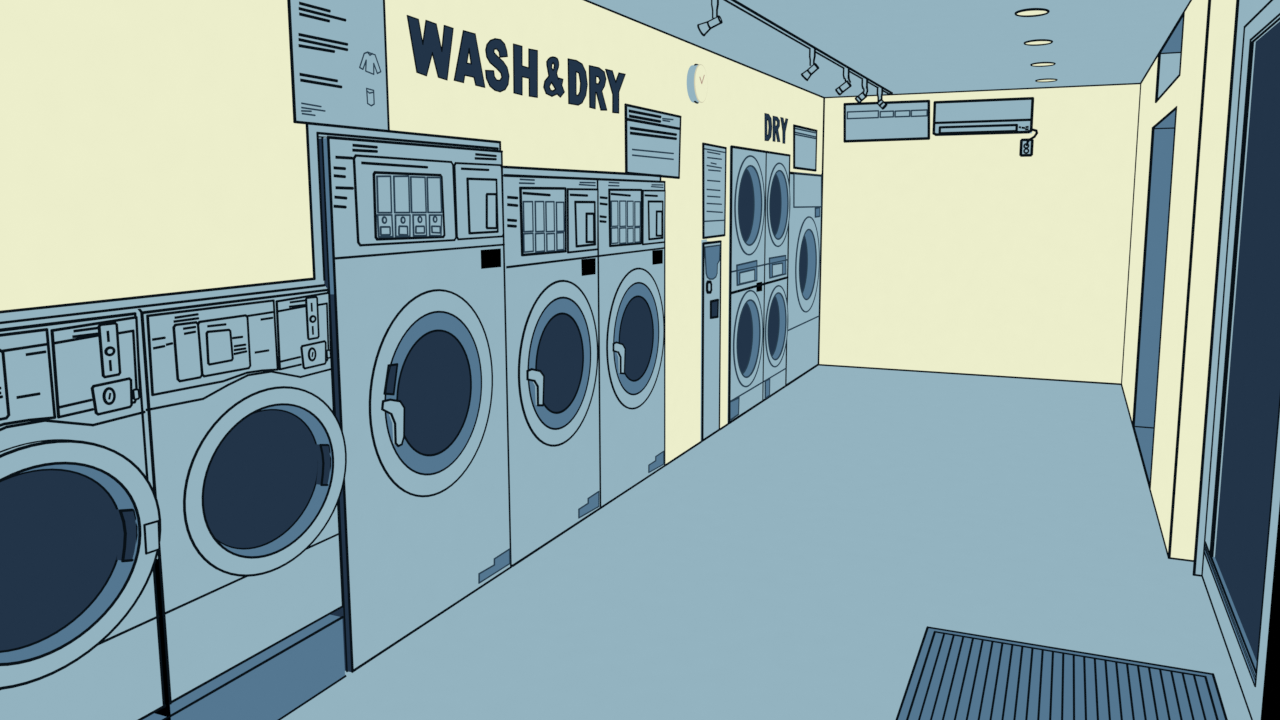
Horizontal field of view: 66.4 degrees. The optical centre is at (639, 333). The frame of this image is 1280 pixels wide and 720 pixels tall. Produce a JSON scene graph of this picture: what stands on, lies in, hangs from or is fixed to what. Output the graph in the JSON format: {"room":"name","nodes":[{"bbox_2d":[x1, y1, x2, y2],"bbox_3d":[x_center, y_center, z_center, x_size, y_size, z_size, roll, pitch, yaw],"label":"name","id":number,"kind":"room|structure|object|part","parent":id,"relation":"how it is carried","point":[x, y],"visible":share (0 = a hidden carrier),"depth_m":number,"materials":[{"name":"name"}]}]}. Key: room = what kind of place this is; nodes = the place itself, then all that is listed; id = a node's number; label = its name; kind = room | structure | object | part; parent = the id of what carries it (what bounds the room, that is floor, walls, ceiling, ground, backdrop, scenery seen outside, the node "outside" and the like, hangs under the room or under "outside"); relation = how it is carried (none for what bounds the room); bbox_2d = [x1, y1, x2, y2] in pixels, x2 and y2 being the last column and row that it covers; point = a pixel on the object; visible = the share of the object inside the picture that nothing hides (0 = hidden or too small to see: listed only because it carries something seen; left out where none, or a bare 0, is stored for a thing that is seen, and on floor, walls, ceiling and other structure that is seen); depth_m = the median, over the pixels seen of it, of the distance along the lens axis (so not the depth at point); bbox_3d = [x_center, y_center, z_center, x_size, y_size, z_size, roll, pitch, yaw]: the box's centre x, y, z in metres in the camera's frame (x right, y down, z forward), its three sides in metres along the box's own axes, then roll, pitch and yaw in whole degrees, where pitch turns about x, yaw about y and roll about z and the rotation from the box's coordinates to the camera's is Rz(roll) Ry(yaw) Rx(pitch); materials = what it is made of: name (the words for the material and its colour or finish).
{"room":"laundry","nodes":[
{"label":"laundry","id":0,"kind":"room"},
{"bbox_2d":[0,0,822,465],"bbox_3d":[-0.576,-0.243,4.237,0.110,2.556,11.292,3,8,23],"label":"wall","id":1,"kind":"structure","parent":0,"point":[148,147],"depth_m":2.79,"materials":[{"name":"beige paint"}]},
{"bbox_2d":[0,124,660,324],"bbox_3d":[-1.337,-0.302,2.353,0.016,0.516,7.279,3,8,23],"label":"trim","id":2,"kind":"structure","parent":1,"relation":"attached to","point":[12,316],"depth_m":3.06,"materials":[{"name":"blue metal"}]},
{"bbox_2d":[287,0,389,131],"bbox_3d":[-0.959,-0.967,3.131,0.012,0.611,0.457,3,8,23],"label":"poster","id":3,"kind":"object","parent":1,"relation":"attached to","point":[338,48],"visible":1,"depth_m":3.13,"materials":[{"name":"blue paper"}]},
{"bbox_2d":[407,15,625,113],"bbox_3d":[-0.448,-1.136,4.295,0.007,0.217,1.856,3,8,23],"label":"lettering","id":4,"kind":"object","parent":1,"relation":"attached to","point":[423,49],"depth_m":4.02,"materials":[{"name":"blue paint"}]},
{"bbox_2d":[624,103,681,178],"bbox_3d":[0.084,-1.069,5.523,0.017,0.380,0.804,3,8,23],"label":"poster","id":5,"kind":"object","parent":1,"relation":"attached to","point":[652,137],"visible":1,"depth_m":5.48,"materials":[{"name":"blue paper"}]},
{"bbox_2d":[687,64,707,103],"bbox_3d":[0.356,-1.538,6.033,0.060,0.240,0.232,3,8,23],"label":"wall clock","id":6,"kind":"object","parent":1,"relation":"attached to","point":[697,83],"visible":1,"depth_m":5.98,"materials":[{"name":"beige plastic"}]},
{"bbox_2d":[702,142,726,238],"bbox_3d":[0.493,-0.941,6.487,0.016,0.616,0.461,3,8,23],"label":"list","id":7,"kind":"object","parent":1,"relation":"attached to","point":[714,157],"visible":1,"depth_m":6.47,"materials":[{"name":"blue paper"}]},
{"bbox_2d":[764,113,787,143],"bbox_3d":[1.085,-1.619,7.772,0.007,0.214,0.675,3,8,23],"label":"lettering","id":8,"kind":"object","parent":1,"relation":"attached to","point":[766,116],"depth_m":7.72,"materials":[{"name":"blue paint"}]},
{"bbox_2d":[793,124,817,171],"bbox_3d":[1.455,-1.626,8.619,0.023,0.381,0.814,3,8,23],"label":"notice","id":9,"kind":"object","parent":1,"relation":"attached to","point":[804,138],"visible":1,"depth_m":8.60,"materials":[{"name":"blue paper"}]},
{"bbox_2d":[282,366,1250,719],"bbox_3d":[0.731,1.131,3.905,4.500,0.100,11.392,3,8,23],"label":"floor","id":10,"kind":"structure","parent":0,"point":[796,562],"depth_m":4.20,"materials":[{"name":"blue ceramic"}]},
{"bbox_2d":[0,309,165,719],"bbox_3d":[-1.660,0.518,2.353,0.646,1.116,0.711,3,8,23],"label":"washing machine","id":11,"kind":"object","parent":10,"relation":"on","point":[80,516],"visible":1,"depth_m":2.35,"materials":[{"name":"blue metal"}]},
{"bbox_3d":[-1.467,0.121,2.089,0.008,0.218,0.448,3,8,23],"label":"control panel","id":12,"kind":"part","parent":11,"relation":"part of","materials":[{"name":"metal"}]},
{"bbox_3d":[-1.404,0.518,2.252,0.007,0.413,0.483,3,8,23],"label":"door glass","id":13,"kind":"part","parent":11,"relation":"part of","materials":[{"name":"blue glass"}]},
{"bbox_3d":[-1.391,0.519,2.247,0.064,0.549,0.641,3,8,23],"label":"door","id":14,"kind":"part","parent":11,"relation":"part of","materials":[{"name":"blue ceramic"}]},
{"bbox_3d":[-1.329,0.081,2.403,0.009,0.223,0.236,3,8,23],"label":"payment panel","id":15,"kind":"part","parent":11,"relation":"part of","materials":[{"name":"metal"}]},
{"bbox_3d":[-1.288,0.505,2.456,0.026,0.146,0.056,3,8,23],"label":"door handle","id":16,"kind":"part","parent":11,"relation":"part of","materials":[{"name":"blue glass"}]},
{"bbox_3d":[-1.247,0.521,2.502,0.006,0.082,0.048,3,8,23],"label":"catch plate","id":17,"kind":"part","parent":11,"relation":"part of","materials":[{"name":"metal"}]},
{"bbox_2d":[133,286,346,716],"bbox_3d":[-1.376,0.429,3.000,0.644,1.116,0.711,3,8,23],"label":"washing machine","id":18,"kind":"object","parent":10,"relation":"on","point":[246,445],"visible":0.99,"depth_m":2.82,"materials":[{"name":"blue metal"}]},
{"bbox_3d":[-1.534,0.262,2.660,0.547,0.652,0.009,3,8,23],"label":"panel","id":19,"kind":"part","parent":18,"relation":"part of","materials":[{"name":"metal"}]},
{"bbox_3d":[-1.220,0.049,2.641,0.007,0.160,0.088,3,8,23],"label":"soap drawer","id":20,"kind":"part","parent":18,"relation":"part of","materials":[{"name":"plastic"}]},
{"bbox_3d":[-1.182,0.032,2.736,0.008,0.218,0.448,3,8,23],"label":"control panel","id":21,"kind":"part","parent":18,"relation":"part of","materials":[{"name":"metal"}]},
{"bbox_3d":[-1.106,0.430,2.893,0.064,0.549,0.641,3,8,23],"label":"door","id":22,"kind":"part","parent":18,"relation":"part of","materials":[{"name":"blue ceramic"}]},
{"bbox_3d":[-1.119,0.429,2.898,0.007,0.413,0.483,3,8,23],"label":"door glass","id":23,"kind":"part","parent":18,"relation":"part of","materials":[{"name":"blue glass"}]},
{"bbox_3d":[-1.044,-0.008,3.049,0.009,0.223,0.236,3,8,23],"label":"payment panel","id":24,"kind":"part","parent":18,"relation":"part of","materials":[{"name":"metal"}]},
{"bbox_3d":[-1.003,0.416,3.102,0.026,0.146,0.056,3,8,23],"label":"door handle","id":25,"kind":"part","parent":18,"relation":"part of","materials":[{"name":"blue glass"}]},
{"bbox_2d":[143,615,346,719],"bbox_3d":[-1.715,1.179,2.443,0.621,0.219,2.171,3,8,23],"label":"plinth","id":26,"kind":"object","parent":10,"relation":"on","point":[273,684],"visible":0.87,"depth_m":3.03,"materials":[{"name":"blue ceramic"}]},
{"bbox_2d":[319,136,511,672],"bbox_3d":[-1.134,0.183,3.852,0.826,1.805,1.055,3,8,23],"label":"washing machine","id":27,"kind":"object","parent":10,"relation":"on","point":[413,233],"visible":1,"depth_m":3.58,"materials":[{"name":"blue metal"}]},
{"bbox_3d":[-1.362,0.248,3.385,0.785,1.800,0.009,3,8,23],"label":"panel","id":28,"kind":"part","parent":27,"relation":"part of","materials":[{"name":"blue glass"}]},
{"bbox_3d":[-0.873,0.316,3.455,0.019,0.185,0.130,3,8,23],"label":"door handle","id":29,"kind":"part","parent":27,"relation":"part of","materials":[{"name":"plastic"}]},
{"bbox_3d":[-0.825,-0.472,3.495,0.012,0.308,0.580,3,8,23],"label":"control panel","id":30,"kind":"part","parent":27,"relation":"part of","materials":[{"name":"metal"}]},
{"bbox_3d":[-0.771,0.225,3.700,0.016,0.785,0.785,3,8,23],"label":"door","id":31,"kind":"part","parent":27,"relation":"part of","materials":[{"name":"metal"}]},
{"bbox_3d":[-0.771,0.225,3.699,0.009,0.481,0.481,3,8,23],"label":"door glass","id":32,"kind":"part","parent":27,"relation":"part of","materials":[{"name":"blue glass"}]},
{"bbox_3d":[-0.641,-0.529,3.915,0.010,0.302,0.351,3,8,23],"label":"payment panel","id":33,"kind":"part","parent":27,"relation":"part of","materials":[{"name":"metal"}]},
{"bbox_3d":[-0.631,-0.511,3.931,0.010,0.222,0.221,3,8,23],"label":"coin door","id":34,"kind":"part","parent":27,"relation":"part of","materials":[{"name":"metal"}]},
{"bbox_3d":[-0.619,0.990,4.163,0.007,0.072,0.250,3,8,23],"label":"corner plate","id":35,"kind":"part","parent":27,"relation":"part of","materials":[{"name":"blue metal"}]},
{"bbox_2d":[503,174,601,566],"bbox_3d":[-0.740,0.107,4.751,0.828,1.710,0.888,3,8,23],"label":"washing machine","id":36,"kind":"object","parent":10,"relation":"on","point":[551,223],"visible":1,"depth_m":4.53,"materials":[{"name":"blue metal"}]},
{"bbox_3d":[-0.470,0.244,4.376,0.020,0.193,0.155,3,8,23],"label":"door handle","id":37,"kind":"part","parent":36,"relation":"part of","materials":[{"name":"blue ceramic"}]},
{"bbox_3d":[-0.431,-0.506,4.402,0.013,0.305,0.421,3,8,23],"label":"control panel","id":38,"kind":"part","parent":36,"relation":"part of","materials":[{"name":"blue ceramic"}]},
{"bbox_3d":[-0.374,0.141,4.604,0.018,0.785,0.785,3,8,23],"label":"door","id":39,"kind":"part","parent":36,"relation":"part of","materials":[{"name":"blue ceramic"}]},
{"bbox_3d":[-0.374,0.141,4.605,0.011,0.479,0.479,3,8,23],"label":"door glass","id":40,"kind":"part","parent":36,"relation":"part of","materials":[{"name":"blue glass"}]},
{"bbox_3d":[-0.276,-0.550,4.754,0.013,0.308,0.336,3,8,23],"label":"payment panel","id":41,"kind":"part","parent":36,"relation":"part of","materials":[{"name":"blue ceramic"}]},
{"bbox_3d":[-0.267,-0.534,4.771,0.013,0.224,0.222,3,8,23],"label":"coin door","id":42,"kind":"part","parent":36,"relation":"part of","materials":[{"name":"blue metal"}]},
{"bbox_3d":[-0.260,0.875,4.977,0.008,0.087,0.233,3,8,23],"label":"corner plate","id":43,"kind":"part","parent":36,"relation":"part of","materials":[{"name":"metal"}]},
{"bbox_2d":[598,178,665,507],"bbox_3d":[-0.384,-0.004,5.558,0.828,1.710,0.888,3,8,23],"label":"washing machine","id":44,"kind":"object","parent":10,"relation":"on","point":[632,213],"visible":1,"depth_m":5.36,"materials":[{"name":"blue metal"}]},
{"bbox_3d":[-0.114,0.133,5.183,0.020,0.193,0.155,3,8,23],"label":"door handle","id":45,"kind":"part","parent":44,"relation":"part of","materials":[{"name":"blue ceramic"}]},
{"bbox_3d":[-0.075,-0.617,5.209,0.013,0.305,0.421,3,8,23],"label":"control panel","id":46,"kind":"part","parent":44,"relation":"part of","materials":[{"name":"blue ceramic"}]},
{"bbox_3d":[-0.018,0.030,5.412,0.018,0.785,0.785,3,8,23],"label":"door","id":47,"kind":"part","parent":44,"relation":"part of","materials":[{"name":"blue ceramic"}]},
{"bbox_3d":[-0.018,0.030,5.412,0.011,0.479,0.479,3,8,23],"label":"door glass","id":48,"kind":"part","parent":44,"relation":"part of","materials":[{"name":"blue glass"}]},
{"bbox_3d":[0.080,-0.661,5.561,0.013,0.308,0.336,3,8,23],"label":"payment panel","id":49,"kind":"part","parent":44,"relation":"part of","materials":[{"name":"blue ceramic"}]},
{"bbox_3d":[0.088,-0.645,5.578,0.013,0.224,0.222,3,8,23],"label":"coin door","id":50,"kind":"part","parent":44,"relation":"part of","materials":[{"name":"blue metal"}]},
{"bbox_3d":[0.096,0.763,5.784,0.008,0.087,0.233,3,8,23],"label":"corner plate","id":51,"kind":"part","parent":44,"relation":"part of","materials":[{"name":"metal"}]},
{"bbox_2d":[700,240,721,441],"bbox_3d":[0.351,0.039,6.646,0.316,1.327,0.357,3,8,23],"label":"kiosk","id":52,"kind":"object","parent":10,"relation":"on","point":[711,251],"visible":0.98,"depth_m":6.57,"materials":[{"name":"blue metal"}]},
{"bbox_2d":[701,145,766,423],"bbox_3d":[0.444,-0.395,7.437,0.815,1.974,0.858,3,8,23],"label":"dryer","id":53,"kind":"object","parent":10,"relation":"on","point":[748,166],"visible":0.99,"depth_m":7.32,"materials":[{"name":"blue metal"}]},
{"bbox_3d":[0.762,0.038,7.363,0.013,0.576,0.576,3,8,23],"label":"door glass","id":54,"kind":"part","parent":53,"relation":"part of","materials":[{"name":"glass"}]},
{"bbox_3d":[0.759,-0.942,7.229,0.013,0.576,0.576,3,8,23],"label":"door glass","id":55,"kind":"part","parent":53,"relation":"part of","materials":[{"name":"glass"}]},
{"bbox_3d":[0.792,-0.447,7.231,0.015,0.164,0.507,3,8,23],"label":"control panel","id":56,"kind":"part","parent":53,"relation":"part of","materials":[{"name":"metal"}]},
{"bbox_3d":[0.815,0.041,7.340,0.015,0.733,0.733,3,8,23],"label":"door","id":57,"kind":"part","parent":53,"relation":"part of","materials":[{"name":"blue ceramic"}]},
{"bbox_3d":[0.811,-0.939,7.207,0.015,0.733,0.733,3,8,23],"label":"door","id":58,"kind":"part","parent":53,"relation":"part of","materials":[{"name":"blue glass"}]},
{"bbox_2d":[763,151,790,400],"bbox_3d":[0.756,-0.493,8.144,0.815,1.974,0.693,3,8,23],"label":"dryer","id":59,"kind":"object","parent":10,"relation":"on","point":[778,164],"visible":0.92,"depth_m":8.06,"materials":[{"name":"blue metal"}]},
{"bbox_3d":[1.074,-0.060,8.071,0.013,0.547,0.547,3,8,23],"label":"door glass","id":60,"kind":"part","parent":59,"relation":"part of","materials":[{"name":"glass"}]},
{"bbox_3d":[1.071,-1.040,7.938,0.013,0.547,0.547,3,8,23],"label":"door glass","id":61,"kind":"part","parent":59,"relation":"part of","materials":[{"name":"glass"}]},
{"bbox_3d":[1.127,-0.057,8.048,0.015,0.679,0.679,3,8,23],"label":"door","id":62,"kind":"part","parent":59,"relation":"part of","materials":[{"name":"blue ceramic"}]},
{"bbox_3d":[1.126,-0.546,7.989,0.015,0.172,0.511,3,8,23],"label":"control panel","id":63,"kind":"part","parent":59,"relation":"part of","materials":[{"name":"metal"}]},
{"bbox_3d":[1.124,-1.037,7.915,0.015,0.679,0.679,3,8,23],"label":"door","id":64,"kind":"part","parent":59,"relation":"part of","materials":[{"name":"blue ceramic"}]},
{"bbox_2d":[787,172,822,385],"bbox_3d":[1.132,-0.540,9.005,0.815,1.834,1.176,3,8,23],"label":"dryer","id":65,"kind":"object","parent":10,"relation":"on","point":[806,189],"visible":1,"depth_m":8.87,"materials":[{"name":"blue metal"}]},
{"bbox_3d":[1.450,-0.628,8.929,0.014,0.631,0.631,3,8,23],"label":"door glass","id":66,"kind":"part","parent":65,"relation":"part of","materials":[{"name":"glass"}]},
{"bbox_3d":[1.509,-1.279,8.779,0.014,0.307,1.030,3,8,23],"label":"panel","id":67,"kind":"part","parent":65,"relation":"part of","materials":[{"name":"metal"}]},
{"bbox_3d":[1.526,-0.624,8.896,0.015,0.874,0.874,3,8,23],"label":"door","id":68,"kind":"part","parent":65,"relation":"part of","materials":[{"name":"blue glass"}]},
{"bbox_2d":[896,626,1227,719],"bbox_3d":[1.272,1.202,2.954,0.941,0.012,1.184,3,8,23],"label":"door mat","id":69,"kind":"object","parent":10,"relation":"on","point":[955,675],"visible":1,"depth_m":3.22,"materials":[{"name":"blue rubber"}]},
{"bbox_2d":[583,0,1191,97],"bbox_3d":[0.723,-1.487,3.548,4.500,0.113,11.392,3,8,23],"label":"ceiling","id":70,"kind":"structure","parent":0,"point":[906,47],"depth_m":5.79,"materials":[{"name":"blue paint"}]},
{"bbox_2d":[724,0,892,94],"bbox_3d":[0.935,-1.738,5.796,0.051,0.022,6.514,3,8,23],"label":"ceiling track","id":71,"kind":"object","parent":70,"relation":"attached to","point":[735,3],"visible":1,"depth_m":5.71,"materials":[{"name":"blue metal"}]},
{"bbox_2d":[697,0,722,35],"bbox_3d":[0.322,-1.466,4.503,0.119,0.190,0.064,3,8,23],"label":"spotlight","id":72,"kind":"object","parent":71,"relation":"hanging from","point":[704,28],"visible":1,"depth_m":4.49,"materials":[{"name":"blue metal"}]},
{"bbox_3d":[0.344,-1.502,4.488,0.029,0.109,0.014,3,8,23],"label":"stem","id":73,"kind":"part","parent":72,"relation":"part of","materials":[{"name":"metal"}]},
{"bbox_2d":[801,48,818,80],"bbox_3d":[1.068,-1.686,6.141,0.116,0.202,0.064,3,8,23],"label":"spotlight","id":74,"kind":"object","parent":71,"relation":"hanging from","point":[807,74],"visible":1,"depth_m":6.13,"materials":[{"name":"blue metal"}]},
{"bbox_3d":[1.079,-1.727,6.130,0.036,0.099,0.014,3,8,23],"label":"stem","id":75,"kind":"part","parent":74,"relation":"part of","materials":[{"name":"metal"}]},
{"bbox_2d":[835,67,851,95],"bbox_3d":[1.466,-1.814,7.052,0.119,0.198,0.061,3,8,23],"label":"spotlight","id":76,"kind":"object","parent":71,"relation":"hanging from","point":[846,85],"visible":1,"depth_m":7.04,"materials":[{"name":"blue metal"}]},
{"bbox_3d":[1.491,-1.849,7.036,0.059,0.121,0.016,3,8,23],"label":"stem","id":77,"kind":"part","parent":76,"relation":"part of","materials":[{"name":"metal"}]},
{"bbox_2d":[855,78,867,103],"bbox_3d":[1.740,-1.902,7.684,0.106,0.197,0.063,3,8,23],"label":"spotlight","id":78,"kind":"object","parent":71,"relation":"hanging from","point":[864,83],"visible":0.99,"depth_m":7.67,"materials":[{"name":"blue metal"}]},
{"bbox_3d":[1.765,-1.928,7.669,0.052,0.124,0.016,3,8,23],"label":"stem","id":79,"kind":"part","parent":78,"relation":"part of","materials":[{"name":"metal"}]},
{"bbox_2d":[876,87,887,109],"bbox_3d":[2.049,-1.990,8.288,0.096,0.190,0.063,3,8,23],"label":"spotlight","id":80,"kind":"object","parent":71,"relation":"hanging from","point":[882,104],"visible":1,"depth_m":8.28,"materials":[{"name":"blue metal"}]},
{"bbox_2d":[1014,8,1049,16],"bbox_3d":[2.013,-1.646,5.027,0.168,0.011,0.244,3,8,23],"label":"recessed light","id":81,"kind":"object","parent":70,"relation":"in","point":[1029,12],"visible":1,"depth_m":5.01,"materials":[{"name":"beige paint"}]},
{"bbox_2d":[1017,11,1046,14],"bbox_3d":[2.013,-1.646,5.027,0.144,0.001,0.132,3,8,23],"label":"diffuser","id":82,"kind":"object","parent":81,"relation":"attached to","point":[1018,12],"depth_m":5.02,"materials":[{"name":"beige paint"}]},
{"bbox_2d":[1024,39,1052,45],"bbox_3d":[2.438,-1.778,5.989,0.168,0.011,0.244,3,8,23],"label":"recessed light","id":83,"kind":"object","parent":70,"relation":"in","point":[1037,42],"visible":1,"depth_m":5.98,"materials":[{"name":"beige paint"}]},
{"bbox_2d":[1026,41,1049,43],"bbox_3d":[2.438,-1.778,5.989,0.144,0.001,0.132,3,8,23],"label":"diffuser","id":84,"kind":"object","parent":83,"relation":"attached to","point":[1027,42],"depth_m":5.98,"materials":[{"name":"beige paint"}]},
{"bbox_2d":[1030,62,1055,66],"bbox_3d":[2.866,-1.912,6.961,0.168,0.011,0.244,3,8,23],"label":"recessed light","id":85,"kind":"object","parent":70,"relation":"in","point":[1037,64],"visible":1,"depth_m":6.96,"materials":[{"name":"beige paint"}]},
{"bbox_2d":[1033,63,1052,65],"bbox_3d":[2.866,-1.912,6.961,0.144,0.001,0.132,3,8,23],"label":"diffuser","id":86,"kind":"object","parent":85,"relation":"attached to","point":[1034,64],"depth_m":6.96,"materials":[{"name":"beige paint"}]},
{"bbox_2d":[1035,78,1057,81],"bbox_3d":[3.283,-2.043,7.906,0.168,0.011,0.244,3,8,23],"label":"recessed light","id":87,"kind":"object","parent":70,"relation":"in","point":[1044,79],"visible":1,"depth_m":7.91,"materials":[{"name":"beige paint"}]},
{"bbox_2d":[819,84,1140,384],"bbox_3d":[3.053,-0.881,8.817,3.060,2.565,0.113,3,8,23],"label":"wall","id":88,"kind":"structure","parent":0,"point":[971,255],"depth_m":8.76,"materials":[{"name":"beige paint"}]},
{"bbox_2d":[843,100,929,142],"bbox_3d":[2.254,-1.939,8.961,0.793,0.363,0.025,3,8,23],"label":"notice board","id":89,"kind":"object","parent":88,"relation":"attached to","point":[908,120],"visible":1,"depth_m":8.96,"materials":[{"name":"blue metal"}]},
{"bbox_2d":[932,97,1037,145],"bbox_3d":[3.010,-1.829,8.531,0.864,0.400,0.226,3,8,23],"label":"air conditioner","id":90,"kind":"object","parent":88,"relation":"attached to","point":[997,115],"visible":1,"depth_m":8.44,"materials":[{"name":"blue plastic"}]},
{"bbox_3d":[3.372,-1.692,8.441,0.065,0.150,0.111,-7,10,-41],"label":"power cord","id":91,"kind":"part","parent":90,"relation":"part of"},
{"bbox_2d":[1019,138,1033,156],"bbox_3d":[3.361,-1.614,8.511,0.113,0.157,0.034,3,8,23],"label":"wall socket","id":92,"kind":"object","parent":88,"relation":"attached to","point":[1024,151],"visible":1,"depth_m":8.50,"materials":[{"name":"blue plastic"}]},
{"bbox_2d":[1121,0,1235,561],"bbox_3d":[3.394,-0.524,6.194,0.305,2.562,4.503,3,8,23],"label":"wall","id":93,"kind":"structure","parent":0,"point":[1198,96],"depth_m":4.38,"materials":[{"name":"beige paint"}]},
{"bbox_2d":[1135,111,1174,480],"bbox_3d":[3.380,-0.249,5.921,0.507,2.086,1.655,3,8,23],"label":"door","id":94,"kind":"structure","parent":93,"relation":"in","point":[1164,132],"depth_m":6.72,"materials":[{"name":"blue metal"}]},
{"bbox_2d":[1158,18,1182,96],"bbox_3d":[3.337,-1.579,5.652,0.507,0.330,1.585,3,8,23],"label":"window","id":95,"kind":"structure","parent":93,"relation":"in","point":[1170,55],"depth_m":6.42,"materials":[{"name":"blue glass"}]},
{"bbox_2d":[1192,0,1279,719],"bbox_3d":[1.893,-0.043,2.684,0.221,2.555,3.200,3,8,23],"label":"door","id":96,"kind":"structure","parent":93,"relation":"in","point":[1239,496],"depth_m":3.49,"materials":[{"name":"blue glass"}]},
{"bbox_3d":[2.143,0.983,3.568,0.019,0.051,1.261,3,8,23],"label":"sill","id":97,"kind":"part","parent":96,"relation":"part of","materials":[{"name":"blue ceramic"}]}
]}

